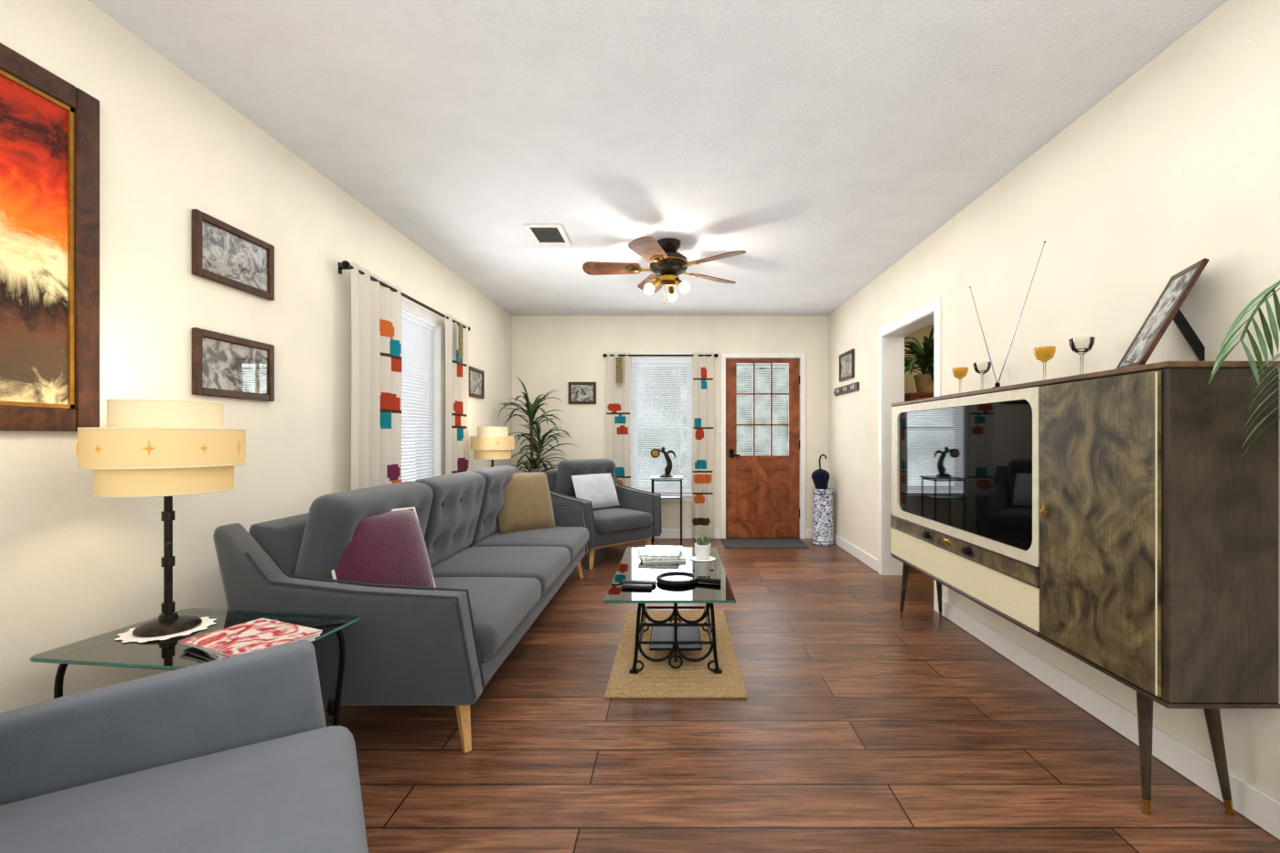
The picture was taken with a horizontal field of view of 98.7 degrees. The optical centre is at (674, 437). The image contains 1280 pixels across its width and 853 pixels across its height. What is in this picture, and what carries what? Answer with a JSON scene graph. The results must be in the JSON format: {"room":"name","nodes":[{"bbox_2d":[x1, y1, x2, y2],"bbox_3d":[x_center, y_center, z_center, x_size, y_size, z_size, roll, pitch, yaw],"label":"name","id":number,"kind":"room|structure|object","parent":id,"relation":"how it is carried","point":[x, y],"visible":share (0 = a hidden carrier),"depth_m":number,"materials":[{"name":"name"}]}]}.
{"room":"living room","nodes":[
{"label":"living room","id":0,"kind":"room"},
{"bbox_2d":[0,0,511,713],"bbox_3d":[-1.907,-0.110,2.230,0.160,2.500,8.180,0,0,0],"label":"wall","id":1,"kind":"structure","parent":0,"point":[79,561],"depth_m":2.01,"materials":[{"name":"paint"}]},
{"bbox_2d":[0,42,99,431],"bbox_3d":[-1.812,-0.535,1.369,0.028,1.037,0.699,0,0,0],"label":"painting","id":2,"kind":"object","parent":1,"relation":"attached to","point":[49,250],"visible":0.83,"depth_m":1.58,"materials":[{"name":"brown wood"}]},
{"bbox_2d":[192,209,274,300],"bbox_3d":[-1.815,-0.738,2.272,0.022,0.248,0.406,0,0,0],"label":"photo","id":3,"kind":"object","parent":1,"relation":"attached to","point":[224,253],"visible":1,"depth_m":2.24,"materials":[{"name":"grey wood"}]},
{"bbox_2d":[192,327,274,401],"bbox_3d":[-1.815,-0.287,2.272,0.022,0.254,0.406,0,0,0],"label":"photo","id":4,"kind":"object","parent":1,"relation":"attached to","point":[227,366],"visible":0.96,"depth_m":2.24,"materials":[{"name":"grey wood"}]},
{"bbox_2d":[338,260,470,490],"bbox_3d":[-1.776,0.080,3.795,0.103,2.060,1.774,0,0,0],"label":"curtain","id":5,"kind":"object","parent":1,"relation":"attached to","point":[376,390],"visible":0.58,"depth_m":3.21,"materials":[{"name":"white fabric"}]},
{"bbox_2d":[445,312,469,474],"bbox_3d":[-1.752,0.080,4.390,0.053,2.060,0.468,0,0,0],"label":"curtain","id":6,"kind":"object","parent":5,"relation":"hanging from","point":[456,417],"visible":0.6,"depth_m":4.38,"materials":[{"name":"beige fabric"}]},
{"bbox_2d":[456,320,463,364],"bbox_3d":[-1.722,-0.753,4.370,0.043,0.347,0.080,0,0,0],"label":"tieback","id":7,"kind":"object","parent":6,"relation":"hanging from","point":[460,340],"visible":1,"depth_m":4.35,"materials":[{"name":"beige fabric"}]},
{"bbox_2d":[401,310,436,481],"bbox_3d":[-1.911,-0.130,3.850,0.133,1.452,0.792,0,0,0],"label":"window blind","id":8,"kind":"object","parent":1,"relation":"in","point":[417,361],"depth_m":3.97,"materials":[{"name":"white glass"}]},
{"bbox_2d":[401,298,443,477],"bbox_3d":[-1.888,-0.115,3.849,0.200,1.598,0.950,0,0,0],"label":"trim","id":9,"kind":"structure","parent":1,"relation":"attached to","point":[407,307],"depth_m":4.25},
{"bbox_2d":[468,365,484,398],"bbox_3d":[-1.815,-0.492,5.005,0.022,0.265,0.390,0,0,0],"label":"photo","id":10,"kind":"object","parent":1,"relation":"attached to","point":[476,382],"visible":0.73,"depth_m":5.01,"materials":[{"name":"brown wood"}]},
{"bbox_2d":[87,0,1227,316],"bbox_3d":[-0.052,-1.400,2.230,3.870,0.080,8.180,0,0,0],"label":"ceiling","id":11,"kind":"structure","parent":0,"point":[819,157],"depth_m":2.31,"materials":[{"name":"paint"}]},
{"bbox_2d":[522,224,571,245],"bbox_3d":[-0.848,-1.354,3.675,0.240,0.012,0.350,0,0,0],"label":"ceiling vent","id":12,"kind":"object","parent":11,"relation":"in","point":[547,234],"visible":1,"depth_m":3.66,"materials":[{"name":"white metal"}]},
{"bbox_2d":[582,235,746,304],"bbox_3d":[-0.091,-1.137,3.828,1.103,0.445,1.152,0,0,0],"label":"ceiling fan","id":13,"kind":"object","parent":11,"relation":"hanging from","point":[668,263],"visible":1,"depth_m":3.76,"materials":[{"name":"brown wood"}]},
{"bbox_2d":[512,316,828,538],"bbox_3d":[-0.052,-0.110,6.240,3.550,2.500,0.160,0,0,0],"label":"wall","id":14,"kind":"structure","parent":0,"point":[552,353],"depth_m":6.16,"materials":[{"name":"paint"}]},
{"bbox_2d":[568,382,596,404],"bbox_3d":[-1.037,-0.493,6.147,0.308,0.246,0.022,0,0,0],"label":"photo","id":15,"kind":"object","parent":14,"relation":"attached to","point":[581,392],"visible":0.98,"depth_m":6.15,"materials":[{"name":"brown wood"}]},
{"bbox_2d":[602,352,718,488],"bbox_3d":[-0.158,0.092,6.110,1.284,2.055,0.100,0,0,0],"label":"curtain","id":16,"kind":"object","parent":14,"relation":"attached to","point":[618,425],"visible":0.67,"depth_m":6.08,"materials":[{"name":"white fabric"}]},
{"bbox_2d":[615,355,622,386],"bbox_3d":[-0.613,-0.723,6.054,0.080,0.347,0.043,0,0,0],"label":"tieback","id":17,"kind":"object","parent":16,"relation":"hanging from","point":[619,368],"visible":0.98,"depth_m":6.03,"materials":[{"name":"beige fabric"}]},
{"bbox_2d":[692,352,714,538],"bbox_3d":[0.314,0.092,6.084,0.250,2.055,0.051,0,0,0],"label":"curtain","id":18,"kind":"object","parent":16,"relation":"hanging from","point":[702,446],"visible":0.94,"depth_m":6.08,"materials":[{"name":"beige fabric"}]},
{"bbox_2d":[629,352,692,501],"bbox_3d":[-0.143,-0.111,6.220,0.860,1.668,0.200,0,0,0],"label":"trim","id":19,"kind":"structure","parent":14,"relation":"attached to","point":[686,497],"depth_m":6.15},
{"bbox_2d":[631,358,692,492],"bbox_3d":[-0.142,-0.125,6.244,0.702,1.522,0.133,0,0,0],"label":"window","id":20,"kind":"structure","parent":14,"relation":"in","point":[642,363],"depth_m":6.20,"materials":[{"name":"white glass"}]},
{"bbox_2d":[650,529,720,538],"bbox_3d":[-0.641,1.087,6.152,2.312,0.105,0.016,0,0,0],"label":"baseboard","id":21,"kind":"structure","parent":14,"relation":"attached to","point":[666,533],"depth_m":6.14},
{"bbox_2d":[715,422,721,432],"bbox_3d":[0.498,-0.107,6.152,0.072,0.115,0.013,0,0,0],"label":"switch plate","id":22,"kind":"object","parent":14,"relation":"attached to","point":[718,427],"visible":1,"depth_m":6.15,"materials":[{"name":"white plastic"}]},
{"bbox_2d":[725,358,799,538],"bbox_3d":[0.996,0.129,6.190,0.836,2.023,0.132,0,0,0],"label":"entry door","id":23,"kind":"structure","parent":14,"relation":"in","point":[762,495],"depth_m":6.18,"materials":[{"name":"brown wood"}]},
{"bbox_2d":[721,352,805,538],"bbox_3d":[0.993,0.099,6.234,0.945,2.082,0.174,0,0,0],"label":"trim","id":24,"kind":"structure","parent":14,"relation":"attached to","point":[801,356],"depth_m":6.15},
{"bbox_2d":[323,538,1279,852],"bbox_3d":[0.968,1.180,2.230,5.910,0.080,8.180,0,0,0],"label":"floor","id":25,"kind":"structure","parent":0,"point":[863,718],"depth_m":1.99,"materials":[{"name":"brown wood"}]},
{"bbox_2d":[0,640,368,852],"bbox_3d":[-0.866,0.672,0.558,0.992,0.943,1.450,0,0,-33],"label":"armchair","id":26,"kind":"object","parent":25,"relation":"on","point":[249,752],"visible":1,"depth_m":1.08,"materials":[{"name":"grey fabric"}]},
{"bbox_2d":[29,608,361,725],"bbox_3d":[-1.383,0.866,1.640,0.670,0.551,0.440,0,0,7],"label":"side table","id":27,"kind":"object","parent":25,"relation":"on","point":[106,649],"visible":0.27,"depth_m":1.57,"materials":[{"name":"clear glass"}]},
{"bbox_2d":[75,398,245,642],"bbox_3d":[-1.552,0.240,1.681,0.379,0.697,0.382,0,0,0],"label":"table lamp","id":28,"kind":"object","parent":27,"relation":"on","point":[167,450],"visible":1,"depth_m":1.57,"materials":[{"name":"beige fabric"}]},
{"bbox_2d":[180,618,322,660],"bbox_3d":[-1.214,0.578,1.584,0.360,0.022,0.337,0,0,0],"label":"magazines","id":29,"kind":"object","parent":27,"relation":"on","point":[260,634],"visible":0.81,"depth_m":1.55,"materials":[{"name":"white paper"}]},
{"bbox_2d":[213,465,589,752],"bbox_3d":[-1.129,0.682,3.205,0.914,0.923,2.683,0,0,0],"label":"sofa","id":30,"kind":"object","parent":25,"relation":"on","point":[445,588],"visible":1,"depth_m":2.07,"materials":[{"name":"grey fabric"}]},
{"bbox_2d":[498,375,578,472],"bbox_3d":[-1.371,0.248,5.651,0.832,1.783,0.803,0,0,0],"label":"dracaena plant","id":31,"kind":"object","parent":25,"relation":"on","point":[536,446],"visible":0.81,"depth_m":5.60,"materials":[{"name":"green plant"}]},
{"bbox_2d":[530,458,661,569],"bbox_3d":[-0.722,0.682,5.245,0.894,0.922,0.982,0,0,45],"label":"armchair","id":32,"kind":"object","parent":25,"relation":"on","point":[615,512],"visible":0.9,"depth_m":5.15,"materials":[{"name":"grey fabric"}]},
{"bbox_2d":[650,475,682,545],"bbox_3d":[-0.083,0.782,5.850,0.340,0.716,0.340,0,0,0],"label":"pedestal table","id":33,"kind":"object","parent":25,"relation":"on","point":[653,478],"visible":0.77,"depth_m":5.70,"materials":[{"name":"metal"}]},
{"bbox_2d":[650,446,675,477],"bbox_3d":[-0.122,0.263,5.850,0.270,0.321,0.150,0,0,0],"label":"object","id":34,"kind":"object","parent":33,"relation":"on","point":[655,453],"visible":1,"depth_m":5.83,"materials":[{"name":"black metal"}]},
{"bbox_2d":[604,610,746,698],"bbox_3d":[0.005,1.132,2.982,0.625,0.016,1.185,0,0,0],"label":"jute rug","id":35,"kind":"object","parent":25,"relation":"on","point":[665,679],"visible":0.81,"depth_m":2.64,"materials":[{"name":"beige wicker"}]},
{"bbox_2d":[603,547,735,672],"bbox_3d":[-0.020,0.906,2.873,0.558,0.433,1.118,0,0,0],"label":"coffee table","id":36,"kind":"object","parent":35,"relation":"on","point":[675,637],"visible":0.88,"depth_m":2.62,"materials":[{"name":"black metal"}]},
{"bbox_2d":[620,579,656,589],"bbox_3d":[-0.173,0.680,2.529,0.160,0.016,0.106,0,0,10],"label":"remote controls","id":37,"kind":"object","parent":36,"relation":"on","point":[637,584],"visible":1,"depth_m":2.51,"materials":[{"name":"black plastic"}]},
{"bbox_2d":[638,544,686,563],"bbox_3d":[-0.077,0.671,3.170,0.269,0.034,0.332,0,0,-3],"label":"books","id":38,"kind":"object","parent":36,"relation":"on","point":[656,553],"visible":1,"depth_m":3.08,"materials":[{"name":"white paper"}]},
{"bbox_2d":[656,571,721,586],"bbox_3d":[0.064,0.676,2.620,0.305,0.026,0.202,0,0,0],"label":"magnifier","id":39,"kind":"object","parent":36,"relation":"on","point":[677,579],"visible":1,"depth_m":2.59,"materials":[{"name":"black metal"}]},
{"bbox_2d":[689,534,715,561],"bbox_3d":[0.158,0.622,3.100,0.150,0.134,0.150,0,0,0],"label":"succulent pot","id":40,"kind":"object","parent":36,"relation":"on","point":[702,549],"visible":1,"depth_m":3.07,"materials":[{"name":"white ceramic"}]},
{"bbox_2d":[720,538,809,547],"bbox_3d":[0.948,1.135,5.865,0.870,0.011,0.470,0,0,0],"label":"door mat","id":41,"kind":"object","parent":25,"relation":"on","point":[762,542],"visible":0.96,"depth_m":5.82,"materials":[{"name":"grey fabric"}]},
{"bbox_2d":[811,487,834,545],"bbox_3d":[1.583,0.844,5.850,0.230,0.590,0.230,0,0,0],"label":"umbrella stand","id":42,"kind":"object","parent":25,"relation":"on","point":[823,517],"visible":0.96,"depth_m":5.76,"materials":[{"name":"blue ceramic"}]},
{"bbox_2d":[811,454,830,489],"bbox_3d":[1.548,0.643,5.822,0.190,0.925,0.190,0,0,0],"label":"umbrella","id":43,"kind":"object","parent":42,"relation":"in","point":[820,477],"visible":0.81,"depth_m":5.76,"materials":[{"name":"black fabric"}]},
{"bbox_2d":[904,393,934,567],"bbox_3d":[2.322,0.378,4.973,0.570,1.525,0.415,0,0,0],"label":"bookcase","id":44,"kind":"object","parent":25,"relation":"on","point":[908,397],"visible":0.08,"depth_m":4.78,"materials":[{"name":"brown wood"}]},
{"bbox_2d":[904,324,934,393],"bbox_3d":[2.306,-0.705,4.959,0.787,0.679,0.818,0,0,0],"label":"plant","id":45,"kind":"object","parent":44,"relation":"on","point":[923,360],"visible":0.5,"depth_m":4.88,"materials":[{"name":"green plant"}]},
{"bbox_2d":[890,381,1036,636],"bbox_3d":[1.538,0.277,2.790,0.328,0.947,1.429,0,0,0],"label":"tv cabinet","id":46,"kind":"object","parent":25,"relation":"on","point":[964,514],"depth_m":2.55,"materials":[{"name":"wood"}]},
{"bbox_2d":[951,367,968,389],"bbox_3d":[1.603,-0.301,3.080,0.084,0.172,0.084,0,0,0],"label":"goblet","id":47,"kind":"object","parent":46,"relation":"on","point":[959,373],"visible":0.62,"depth_m":3.05,"materials":[{"name":"yellow glass"}]},
{"bbox_2d":[972,362,991,389],"bbox_3d":[1.603,-0.301,2.860,0.084,0.172,0.084,0,0,0],"label":"goblet","id":48,"kind":"object","parent":46,"relation":"on","point":[984,371],"visible":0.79,"depth_m":2.85,"materials":[{"name":"clear glass"}]},
{"bbox_2d":[969,241,1045,387],"bbox_3d":[1.573,-0.523,2.626,0.072,0.617,0.599,0,0,0],"label":"antenna","id":49,"kind":"object","parent":46,"relation":"on","point":[997,384],"visible":0.77,"depth_m":2.63,"materials":[{"name":"metal"}]},
{"bbox_2d":[1033,346,1055,380],"bbox_3d":[1.603,-0.301,2.377,0.084,0.172,0.084,0,0,0],"label":"goblet","id":50,"kind":"object","parent":46,"relation":"on","point":[1043,354],"visible":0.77,"depth_m":2.35,"materials":[{"name":"yellow glass"}]},
{"bbox_2d":[1036,361,1279,712],"bbox_3d":[1.540,0.277,1.809,0.325,0.947,0.532,0,0,0],"label":"base cabinet","id":51,"kind":"object","parent":25,"relation":"on","point":[1120,525],"depth_m":1.55,"materials":[{"name":"brown wood"}]},
{"bbox_2d":[1068,336,1095,374],"bbox_3d":[1.603,-0.301,2.160,0.084,0.172,0.084,0,0,0],"label":"goblet","id":52,"kind":"object","parent":51,"relation":"on","point":[1079,351],"visible":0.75,"depth_m":2.16,"materials":[{"name":"clear glass"}]},
{"bbox_2d":[1115,257,1209,369],"bbox_3d":[1.641,-0.384,1.818,0.245,0.344,0.210,0,0,21],"label":"photo frame","id":53,"kind":"object","parent":51,"relation":"on","point":[1165,312],"visible":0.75,"depth_m":1.80,"materials":[{"name":"brown wood"}]},
{"bbox_2d":[1208,279,1279,458],"bbox_3d":[1.520,0.292,1.107,0.346,1.693,0.781,0,0,0],"label":"palm plant","id":54,"kind":"object","parent":25,"relation":"on","point":[1231,334],"visible":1,"depth_m":1.45,"materials":[{"name":"green plant"}]},
{"bbox_3d":[-1.467,0.876,4.840,0.450,0.531,0.450,0,0,0],"label":"side table","id":55,"kind":"object","parent":25,"relation":"on","visible":0},
{"bbox_2d":[469,426,514,467],"bbox_3d":[-1.567,0.261,4.720,0.363,0.697,0.367,0,0,0],"label":"table lamp","id":56,"kind":"object","parent":55,"relation":"on","point":[492,443],"visible":0.88,"depth_m":4.59,"materials":[{"name":"beige fabric"}]},
{"bbox_2d":[904,323,934,394],"bbox_3d":[2.882,-0.150,3.920,2.000,2.580,3.760,0,0,0],"label":"wall","id":57,"kind":"structure","parent":0,"point":[910,386],"depth_m":5.60,"materials":[{"name":"paint"}]},
{"bbox_2d":[828,0,1279,800],"bbox_3d":[1.802,-0.110,2.230,0.160,2.500,8.180,0,0,0],"label":"wall","id":58,"kind":"structure","parent":0,"point":[1130,197],"depth_m":2.15,"materials":[{"name":"paint"}]},
{"bbox_2d":[833,382,858,395],"bbox_3d":[1.690,-0.475,5.480,0.061,0.080,0.720,0,0,0],"label":"hook rack","id":59,"kind":"object","parent":58,"relation":"attached to","point":[847,389],"visible":1,"depth_m":5.41,"materials":[{"name":"brown wood"}]},
{"bbox_2d":[839,349,853,382],"bbox_3d":[1.710,-0.708,5.465,0.022,0.275,0.430,0,0,0],"label":"photo","id":60,"kind":"object","parent":58,"relation":"attached to","point":[846,365],"visible":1,"depth_m":5.45,"materials":[{"name":"brown wood"}]},
{"bbox_2d":[833,533,878,572],"bbox_3d":[1.714,1.087,5.390,0.016,0.105,1.540,0,0,0],"label":"baseboard","id":61,"kind":"structure","parent":58,"relation":"attached to","point":[864,557],"depth_m":5.11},
{"bbox_2d":[878,296,941,613],"bbox_3d":[1.802,0.117,4.072,0.188,2.047,1.065,0,0,0],"label":"trim","id":62,"kind":"structure","parent":58,"relation":"attached to","point":[892,334],"depth_m":4.53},
{"bbox_2d":[941,597,1279,840],"bbox_3d":[1.714,1.087,0.913,0.016,0.105,5.225,0,0,0],"label":"baseboard","id":63,"kind":"structure","parent":58,"relation":"attached to","point":[1257,806],"depth_m":2.06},
{"label":"outside","id":64,"kind":"structure","parent":0,"visible":0},
{"bbox_2d":[638,367,680,485],"bbox_3d":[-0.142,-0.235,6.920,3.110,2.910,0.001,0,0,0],"label":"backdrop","id":65,"kind":"structure","parent":64,"point":[658,425],"depth_m":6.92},
{"bbox_2d":[680,366,788,485],"bbox_3d":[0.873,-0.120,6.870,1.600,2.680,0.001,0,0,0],"label":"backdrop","id":66,"kind":"structure","parent":64,"point":[752,412],"depth_m":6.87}
]}

